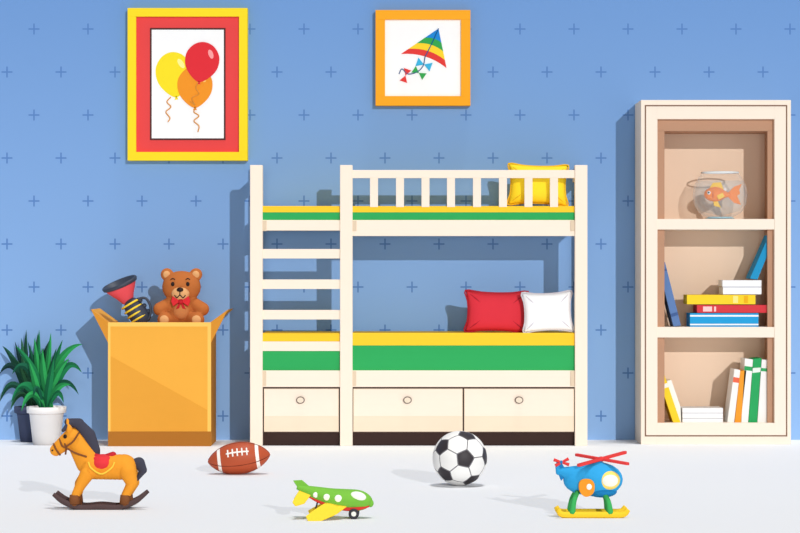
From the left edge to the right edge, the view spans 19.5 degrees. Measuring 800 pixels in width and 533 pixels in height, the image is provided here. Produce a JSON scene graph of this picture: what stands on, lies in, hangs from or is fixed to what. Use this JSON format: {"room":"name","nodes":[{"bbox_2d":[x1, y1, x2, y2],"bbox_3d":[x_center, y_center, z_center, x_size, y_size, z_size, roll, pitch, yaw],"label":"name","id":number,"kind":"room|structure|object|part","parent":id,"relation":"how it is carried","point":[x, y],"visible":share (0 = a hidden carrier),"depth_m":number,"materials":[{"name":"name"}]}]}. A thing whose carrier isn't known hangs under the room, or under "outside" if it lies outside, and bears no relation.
{"room":"bedroom","nodes":[
{"label":"bedroom","id":0,"kind":"room"},
{"bbox_2d":[0,0,799,439],"bbox_3d":[0.000,-0.560,14.060,14.000,3.200,0.120,0,0,0],"label":"wall","id":1,"kind":"structure","parent":0,"point":[553,82],"depth_m":14.00,"materials":[{"name":"paint"}]},
{"bbox_2d":[128,8,247,160],"bbox_3d":[-1.269,-1.088,13.967,0.717,0.911,0.064,0,0,0],"label":"picture","id":2,"kind":"object","parent":1,"relation":"attached to","point":[188,67],"visible":1,"depth_m":13.95,"materials":[{"name":"paint"}]},
{"bbox_3d":[-1.602,-1.088,13.967,0.051,0.809,0.064,0,0,0],"label":"frame","id":3,"kind":"part","parent":2,"relation":"part of","materials":[{"name":"paint"}]},
{"bbox_3d":[-1.269,-1.091,13.961,0.452,0.670,0.018,0,0,0],"label":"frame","id":4,"kind":"part","parent":2,"relation":"part of","materials":[{"name":"paper"}]},
{"bbox_3d":[-1.269,-1.518,13.967,0.717,0.051,0.064,0,0,0],"label":"frame","id":5,"kind":"part","parent":2,"relation":"part of","materials":[{"name":"paint"}]},
{"bbox_3d":[-1.269,-0.658,13.967,0.717,0.051,0.064,0,0,0],"label":"frame","id":6,"kind":"part","parent":2,"relation":"part of","materials":[{"name":"paint"}]},
{"bbox_3d":[-0.936,-1.088,13.967,0.051,0.809,0.064,0,0,0],"label":"frame","id":7,"kind":"part","parent":2,"relation":"part of","materials":[{"name":"paint"}]},
{"bbox_2d":[376,10,469,105],"bbox_3d":[0.137,-1.247,13.970,0.568,0.570,0.059,0,0,0],"label":"picture","id":8,"kind":"object","parent":1,"relation":"attached to","point":[423,56],"visible":1,"depth_m":13.96,"materials":[{"name":"paint"}]},
{"bbox_3d":[-0.118,-1.247,13.970,0.057,0.457,0.059,0,0,0],"label":"frame","id":9,"kind":"part","parent":8,"relation":"part of","materials":[{"name":"paint"}]},
{"bbox_3d":[0.137,-1.504,13.970,0.568,0.057,0.059,0,0,0],"label":"frame","id":10,"kind":"part","parent":8,"relation":"part of","materials":[{"name":"paint"}]},
{"bbox_3d":[0.137,-0.990,13.970,0.568,0.057,0.059,0,0,0],"label":"frame","id":11,"kind":"part","parent":8,"relation":"part of","materials":[{"name":"paint"}]},
{"bbox_3d":[0.393,-1.247,13.970,0.057,0.457,0.059,0,0,0],"label":"frame","id":12,"kind":"part","parent":8,"relation":"part of","materials":[{"name":"paint"}]},
{"bbox_2d":[0,440,799,532],"bbox_3d":[0.000,1.090,6.560,14.000,0.100,15.120,0,0,0],"label":"floor","id":13,"kind":"structure","parent":0,"point":[665,488],"depth_m":10.74,"materials":[{"name":"paint"}]},
{"bbox_2d":[0,332,48,441],"bbox_3d":[-2.199,0.709,13.888,0.288,0.662,0.236,0,0,30],"label":"potted plant","id":14,"kind":"object","parent":13,"relation":"on","point":[24,425],"visible":0.4,"depth_m":13.86,"materials":[{"name":"plant leaves"},{"name":"ceramic"},{"name":"soil"}]},
{"bbox_3d":[-2.176,0.936,13.875,0.236,0.208,0.236,0,0,0],"label":"pot","id":15,"kind":"part","parent":14,"relation":"part of","materials":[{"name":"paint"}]},
{"bbox_2d":[11,332,81,444],"bbox_3d":[-2.060,0.706,13.655,0.410,0.668,0.232,0,0,0],"label":"potted plant","id":16,"kind":"object","parent":13,"relation":"on","point":[46,419],"visible":0.98,"depth_m":13.60,"materials":[{"name":"plant leaves"},{"name":"ceramic"},{"name":"soil"}]},
{"bbox_3d":[-2.069,0.930,13.655,0.232,0.221,0.232,0,0,0],"label":"pot","id":17,"kind":"part","parent":16,"relation":"part of","materials":[{"name":"ceramic"}]},
{"bbox_2d":[50,418,148,509],"bbox_3d":[-1.293,0.848,10.028,0.423,0.394,0.133,0,0,0],"label":"rocking horse","id":18,"kind":"object","parent":13,"relation":"on","point":[78,437],"visible":1,"depth_m":9.99},
{"bbox_3d":[-1.276,0.862,9.971,0.119,0.056,0.012,0,0,0],"label":"blanket trim","id":19,"kind":"part","parent":18,"relation":"part of","materials":[{"name":"paint"}]},
{"bbox_2d":[94,454,109,468],"bbox_3d":[-1.276,0.845,10.027,0.110,0.077,0.119,0,0,0],"label":"saddle","id":20,"kind":"object","parent":18,"relation":"on","point":[101,461],"depth_m":9.98,"materials":[{"name":"paint"}]},
{"bbox_3d":[-1.272,0.816,10.027,0.106,0.040,0.046,0,0,0],"label":"saddle seat","id":21,"kind":"part","parent":18,"relation":"part of","materials":[{"name":"paint"}]},
{"bbox_2d":[91,308,232,445],"bbox_3d":[-1.391,0.644,13.698,0.793,0.791,0.403,0,0,0],"label":"toy box","id":22,"kind":"object","parent":13,"relation":"on","point":[162,375],"visible":1,"depth_m":13.50,"materials":[{"name":"cardboard"}]},
{"bbox_2d":[102,275,151,321],"bbox_3d":[-1.592,0.200,13.628,0.295,0.303,0.213,0,0,0],"label":"trumpet","id":23,"kind":"object","parent":22,"relation":"on","point":[122,289],"visible":0.98,"depth_m":13.58,"materials":[{"name":"paint"}]},
{"bbox_3d":[-1.391,0.682,13.506,0.596,0.716,0.012,0,0,0],"label":"panel","id":24,"kind":"part","parent":22,"relation":"part of","materials":[{"name":"cardboard"}]},
{"bbox_2d":[153,268,208,321],"bbox_3d":[-1.277,0.182,13.633,0.326,0.344,0.197,0,0,0],"label":"teddy bear","id":25,"kind":"object","parent":22,"relation":"on","point":[181,289],"visible":0.99,"depth_m":13.58,"materials":[{"name":"plush fabric"}]},
{"bbox_3d":[-1.101,0.682,13.700,0.013,0.716,0.376,0,0,0],"label":"panel","id":26,"kind":"part","parent":22,"relation":"part of","materials":[{"name":"cardboard"}]},
{"bbox_2d":[208,442,269,473],"bbox_3d":[-0.807,0.960,11.693,0.314,0.165,0.166,0,0,0],"label":"football","id":27,"kind":"object","parent":13,"relation":"on","point":[236,457],"visible":1,"depth_m":11.64,"materials":[{"name":"leather"}]},
{"bbox_2d":[293,480,373,520],"bbox_3d":[-0.275,0.962,9.649,0.333,0.158,0.240,0,0,0],"label":"airplane","id":28,"kind":"object","parent":13,"relation":"on","point":[331,501],"visible":1,"depth_m":9.61,"materials":[{"name":"paint"}]},
{"bbox_2d":[250,165,586,445],"bbox_3d":[0.112,0.220,13.740,1.996,1.640,0.440,0,0,0],"label":"bunk bed","id":29,"kind":"object","parent":13,"relation":"on","point":[344,387],"visible":1,"depth_m":13.54,"materials":[{"name":"paint"}]},
{"bbox_3d":[-0.833,0.226,13.550,0.072,1.628,0.060,0,0,0],"label":"post","id":30,"kind":"part","parent":29,"relation":"part of","materials":[{"name":"paint"}]},
{"bbox_3d":[-0.572,0.790,13.544,0.426,0.155,0.012,0,0,0],"label":"drawer","id":31,"kind":"part","parent":29,"relation":"part of","materials":[{"name":"paint"}]},
{"bbox_3d":[-0.572,0.834,13.546,0.433,0.250,0.017,0,0,0],"label":"drawer","id":32,"kind":"part","parent":29,"relation":"part of","materials":[{"name":"paint"}]},
{"bbox_3d":[-0.311,0.226,13.550,0.072,1.628,0.060,0,0,0],"label":"post","id":33,"kind":"part","parent":29,"relation":"part of","materials":[{"name":"paint"}]},
{"bbox_3d":[0.046,0.790,13.544,0.627,0.155,0.012,0,0,0],"label":"drawer","id":34,"kind":"part","parent":29,"relation":"part of","materials":[{"name":"paint"}]},
{"bbox_3d":[0.046,0.834,13.546,0.634,0.250,0.017,0,0,0],"label":"drawer","id":35,"kind":"part","parent":29,"relation":"part of","materials":[{"name":"paint"}]},
{"bbox_3d":[0.109,-0.290,13.738,1.820,0.052,0.385,0,0,0],"label":"mattress","id":36,"kind":"part","parent":29,"relation":"part of","materials":[{"name":"fabric"}]},
{"bbox_3d":[0.109,0.651,13.731,1.818,0.096,0.398,0,0,0],"label":"rail","id":37,"kind":"part","parent":29,"relation":"part of","materials":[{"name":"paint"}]},
{"bbox_3d":[0.109,0.833,13.740,1.820,0.267,0.380,0,0,0],"label":"drawer","id":38,"kind":"part","parent":29,"relation":"part of","materials":[{"name":"paint"}]},
{"bbox_3d":[0.370,-0.223,13.551,1.296,0.093,0.038,0,0,0],"label":"rail","id":39,"kind":"part","parent":29,"relation":"part of","materials":[{"name":"paint"}]},
{"bbox_3d":[0.370,0.531,13.738,1.297,0.151,0.385,0,0,0],"label":"mattress","id":40,"kind":"part","parent":29,"relation":"part of","materials":[{"name":"fabric"}]},
{"bbox_3d":[0.370,-0.536,13.545,1.296,0.046,0.030,0,0,0],"label":"guard rail","id":41,"kind":"part","parent":29,"relation":"part of","materials":[{"name":"paint"}]},
{"bbox_2d":[464,289,528,331],"bbox_3d":[0.565,0.264,13.660,0.388,0.261,0.092,0,0,0],"label":"pillow","id":42,"kind":"object","parent":29,"relation":"on","point":[486,311],"visible":1,"depth_m":13.63,"materials":[{"name":"fabric"}]},
{"bbox_3d":[0.691,0.790,13.544,0.630,0.155,0.012,0,0,0],"label":"drawer","id":43,"kind":"part","parent":29,"relation":"part of","materials":[{"name":"paint"}]},
{"bbox_3d":[0.691,0.834,13.546,0.637,0.250,0.017,0,0,0],"label":"drawer","id":44,"kind":"part","parent":29,"relation":"part of","materials":[{"name":"paint"}]},
{"bbox_2d":[507,163,568,205],"bbox_3d":[0.807,-0.478,13.650,0.372,0.263,0.128,0,0,0],"label":"pillow","id":45,"kind":"object","parent":29,"relation":"on","point":[540,186],"visible":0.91,"depth_m":13.61,"materials":[{"name":"fabric"}]},
{"bbox_2d":[521,290,573,332],"bbox_3d":[0.858,0.264,13.575,0.313,0.256,0.069,0,0,0],"label":"pillow","id":46,"kind":"object","parent":29,"relation":"on","point":[542,311],"visible":1,"depth_m":13.55,"materials":[{"name":"fabric"}]},
{"bbox_3d":[1.050,0.226,13.550,0.072,1.628,0.060,0,0,0],"label":"post","id":47,"kind":"part","parent":29,"relation":"part of","materials":[{"name":"paint"}]},
{"bbox_2d":[433,431,486,485],"bbox_3d":[0.284,0.910,11.081,0.259,0.259,0.259,0,0,0],"label":"soccer ball","id":48,"kind":"object","parent":13,"relation":"on","point":[459,457],"visible":1,"depth_m":10.99,"materials":[{"name":"leather"}]},
{"bbox_2d":[553,451,629,517],"bbox_3d":[0.794,0.906,9.707,0.316,0.269,0.143,0,0,0],"label":"helicopter","id":49,"kind":"object","parent":13,"relation":"on","point":[594,477],"visible":1,"depth_m":9.66,"materials":[{"name":"paint"}]},
{"bbox_3d":[0.671,0.813,9.696,0.069,0.034,0.006,0,0,0],"label":"tail rotor blade","id":50,"kind":"part","parent":49,"relation":"part of","materials":[{"name":"paint"}]},
{"bbox_3d":[0.673,0.813,9.696,0.063,0.042,0.006,0,0,0],"label":"tail rotor blade","id":51,"kind":"part","parent":49,"relation":"part of","materials":[{"name":"paint"}]},
{"bbox_3d":[0.772,0.915,9.660,0.066,0.074,0.027,0,0,0],"label":"door","id":52,"kind":"part","parent":49,"relation":"part of","materials":[{"name":"paint"}]},
{"bbox_3d":[0.840,0.800,9.707,0.239,0.057,0.025,0,0,-28],"label":"rotor blade","id":53,"kind":"part","parent":49,"relation":"part of","materials":[{"name":"paint"}]},
{"bbox_3d":[0.840,0.802,9.707,0.244,0.039,0.025,0,0,30],"label":"rotor blade","id":54,"kind":"part","parent":49,"relation":"part of","materials":[{"name":"paint"}]},
{"bbox_3d":[0.840,0.936,9.707,0.125,0.050,0.104,0,0,0],"label":"belly panel","id":55,"kind":"part","parent":49,"relation":"part of","materials":[{"name":"paint"}]},
{"bbox_3d":[0.865,0.886,9.668,0.082,0.063,0.053,0,0,0],"label":"cockpit glass","id":56,"kind":"part","parent":49,"relation":"part of","materials":[{"name":"paint"}]},
{"bbox_3d":[0.861,0.886,9.675,0.104,0.083,0.062,0,0,0],"label":"cockpit glass frame","id":57,"kind":"part","parent":49,"relation":"part of","materials":[{"name":"paint"}]},
{"bbox_2d":[635,100,790,443],"bbox_3d":[1.847,0.033,13.814,0.877,2.013,0.352,0,0,0],"label":"bookcase","id":58,"kind":"object","parent":13,"relation":"on","point":[676,141],"visible":0.99,"depth_m":13.67,"materials":[{"name":"paint"}]},
{"bbox_3d":[1.892,0.027,13.979,0.718,1.832,0.018,0,0,0],"label":"panel","id":59,"kind":"part","parent":58,"relation":"part of","materials":[{"name":"paint"}]},
{"bbox_2d":[664,235,766,421],"bbox_3d":[1.856,0.368,13.777,0.687,1.105,0.178,0,0,0],"label":"books","id":60,"kind":"object","parent":58,"relation":"on","point":[746,398],"visible":0.98,"depth_m":13.69,"materials":[{"name":"paper"},{"name":"cardboard"}]},
{"bbox_2d":[664,375,679,421],"bbox_3d":[1.579,0.779,13.778,0.133,0.284,0.176,0,0,0],"label":"book","id":61,"kind":"object","parent":60,"relation":"on","point":[671,402],"depth_m":13.69,"materials":[{"name":"paper"}]},
{"bbox_2d":[664,262,680,325],"bbox_3d":[1.581,0.163,13.778,0.136,0.378,0.176,0,0,0],"label":"book","id":62,"kind":"object","parent":60,"relation":"on","point":[669,301],"depth_m":13.69,"materials":[{"name":"paper"}]},
{"bbox_2d":[666,379,680,421],"bbox_3d":[1.609,0.793,13.772,0.085,0.254,0.141,0,0,0],"label":"book","id":63,"kind":"object","parent":60,"relation":"on","point":[673,408],"depth_m":13.70,"materials":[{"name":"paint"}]},
{"bbox_2d":[680,406,722,412],"bbox_3d":[1.776,0.844,13.778,0.238,0.028,0.176,0,0,0],"label":"book","id":64,"kind":"object","parent":60,"relation":"on","point":[683,409],"depth_m":13.69,"materials":[{"name":"paper"}]},
{"bbox_2d":[681,418,722,421],"bbox_3d":[1.776,0.906,13.778,0.238,0.028,0.176,0,0,0],"label":"book","id":65,"kind":"object","parent":60,"relation":"on","point":[682,419],"depth_m":13.69,"materials":[{"name":"paper"}]},
{"bbox_2d":[681,412,722,417],"bbox_3d":[1.776,0.875,13.778,0.238,0.028,0.176,0,0,0],"label":"book","id":66,"kind":"object","parent":60,"relation":"on","point":[683,414],"depth_m":13.69,"materials":[{"name":"paper"}]},
{"bbox_2d":[683,294,754,303],"bbox_3d":[1.885,0.194,13.778,0.402,0.056,0.176,0,0,0],"label":"book","id":67,"kind":"object","parent":60,"relation":"on","point":[687,298],"depth_m":13.69,"materials":[{"name":"paper"}]},
{"bbox_2d":[693,305,766,312],"bbox_3d":[1.949,0.249,13.778,0.414,0.046,0.176,0,0,0],"label":"book","id":68,"kind":"object","parent":60,"relation":"on","point":[696,308],"depth_m":13.69,"materials":[{"name":"paper"}]},
{"bbox_2d":[718,280,760,286],"bbox_3d":[2.007,0.099,13.778,0.229,0.038,0.176,0,0,0],"label":"book","id":69,"kind":"object","parent":60,"relation":"on","point":[723,283],"depth_m":13.69,"materials":[{"name":"paper"}]},
{"bbox_2d":[734,369,745,421],"bbox_3d":[1.998,0.764,13.778,0.070,0.313,0.176,0,0,0],"label":"book","id":70,"kind":"object","parent":60,"relation":"on","point":[739,374],"depth_m":13.69,"materials":[{"name":"paper"}]},
{"bbox_2d":[719,287,760,293],"bbox_3d":[2.008,0.143,13.778,0.226,0.040,0.176,0,0,0],"label":"book","id":71,"kind":"object","parent":60,"relation":"on","point":[722,290],"depth_m":13.69,"materials":[{"name":"paper"}]},
{"bbox_2d":[746,235,766,278],"bbox_3d":[2.127,-0.054,13.778,0.146,0.261,0.176,0,0,0],"label":"book","id":72,"kind":"object","parent":60,"relation":"on","point":[755,269],"depth_m":13.69,"materials":[{"name":"paper"}]},
{"bbox_3d":[1.848,-0.247,13.807,0.686,0.061,0.326,0,0,0],"label":"shelf","id":73,"kind":"part","parent":58,"relation":"part of","materials":[{"name":"paint"}]},
{"bbox_3d":[1.848,0.385,13.807,0.686,0.061,0.326,0,0,0],"label":"shelf","id":74,"kind":"part","parent":58,"relation":"part of","materials":[{"name":"paint"}]},
{"bbox_2d":[696,171,746,218],"bbox_3d":[1.891,-0.421,13.785,0.323,0.276,0.258,0,0,0],"label":"fishbowl","id":75,"kind":"object","parent":58,"relation":"on","point":[705,172],"visible":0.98,"depth_m":13.74,"materials":[{"name":"clear glass"}]},
{"bbox_2d":[704,182,741,207],"bbox_3d":[1.903,-0.421,13.742,0.223,0.150,0.062,0,0,0],"label":"goldfish","id":76,"kind":"object","parent":75,"relation":"in","point":[715,193],"visible":1,"depth_m":13.74,"materials":[{"name":"paint"}]},
{"bbox_2d":[686,313,757,326],"bbox_3d":[1.902,0.315,13.778,0.402,0.082,0.176,0,0,0],"label":"book","id":77,"kind":"object","parent":58,"relation":"in","point":[692,319],"depth_m":13.69,"materials":[{"name":"paper"}]},
{"bbox_2d":[723,368,739,421],"bbox_3d":[1.958,0.761,13.778,0.076,0.319,0.176,0,0,0],"label":"book","id":78,"kind":"object","parent":58,"relation":"in","point":[732,405],"depth_m":13.69,"materials":[{"name":"paper"}]},
{"bbox_2d":[740,357,752,421],"bbox_3d":[2.037,0.730,13.778,0.068,0.381,0.176,0,0,0],"label":"book","id":79,"kind":"object","parent":58,"relation":"in","point":[746,364],"depth_m":13.69,"materials":[{"name":"paper"}]},
{"bbox_2d":[748,357,760,421],"bbox_3d":[2.083,0.729,13.778,0.077,0.384,0.176,0,0,0],"label":"book","id":80,"kind":"object","parent":58,"relation":"in","point":[754,363],"depth_m":13.69,"materials":[{"name":"paper"}]},
{"bbox_2d":[757,359,766,421],"bbox_3d":[2.146,0.733,13.778,0.098,0.375,0.176,0,0,0],"label":"book","id":81,"kind":"object","parent":58,"relation":"in","point":[761,363],"depth_m":13.69,"materials":[{"name":"paper"}]},
{"bbox_2d":[705,217,734,218],"bbox_3d":[1.891,-0.288,13.785,0.171,0.011,0.137,0,0,0],"label":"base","id":82,"kind":"object","parent":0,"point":[707,217],"depth_m":13.76,"materials":[{"name":"paint"}]},
{"bbox_2d":[701,171,738,173],"bbox_3d":[1.891,-0.555,13.785,0.224,0.009,0.181,0,0,0],"label":"rim","id":83,"kind":"object","parent":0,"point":[706,172],"depth_m":13.72,"materials":[{"name":"paint"}]}
]}

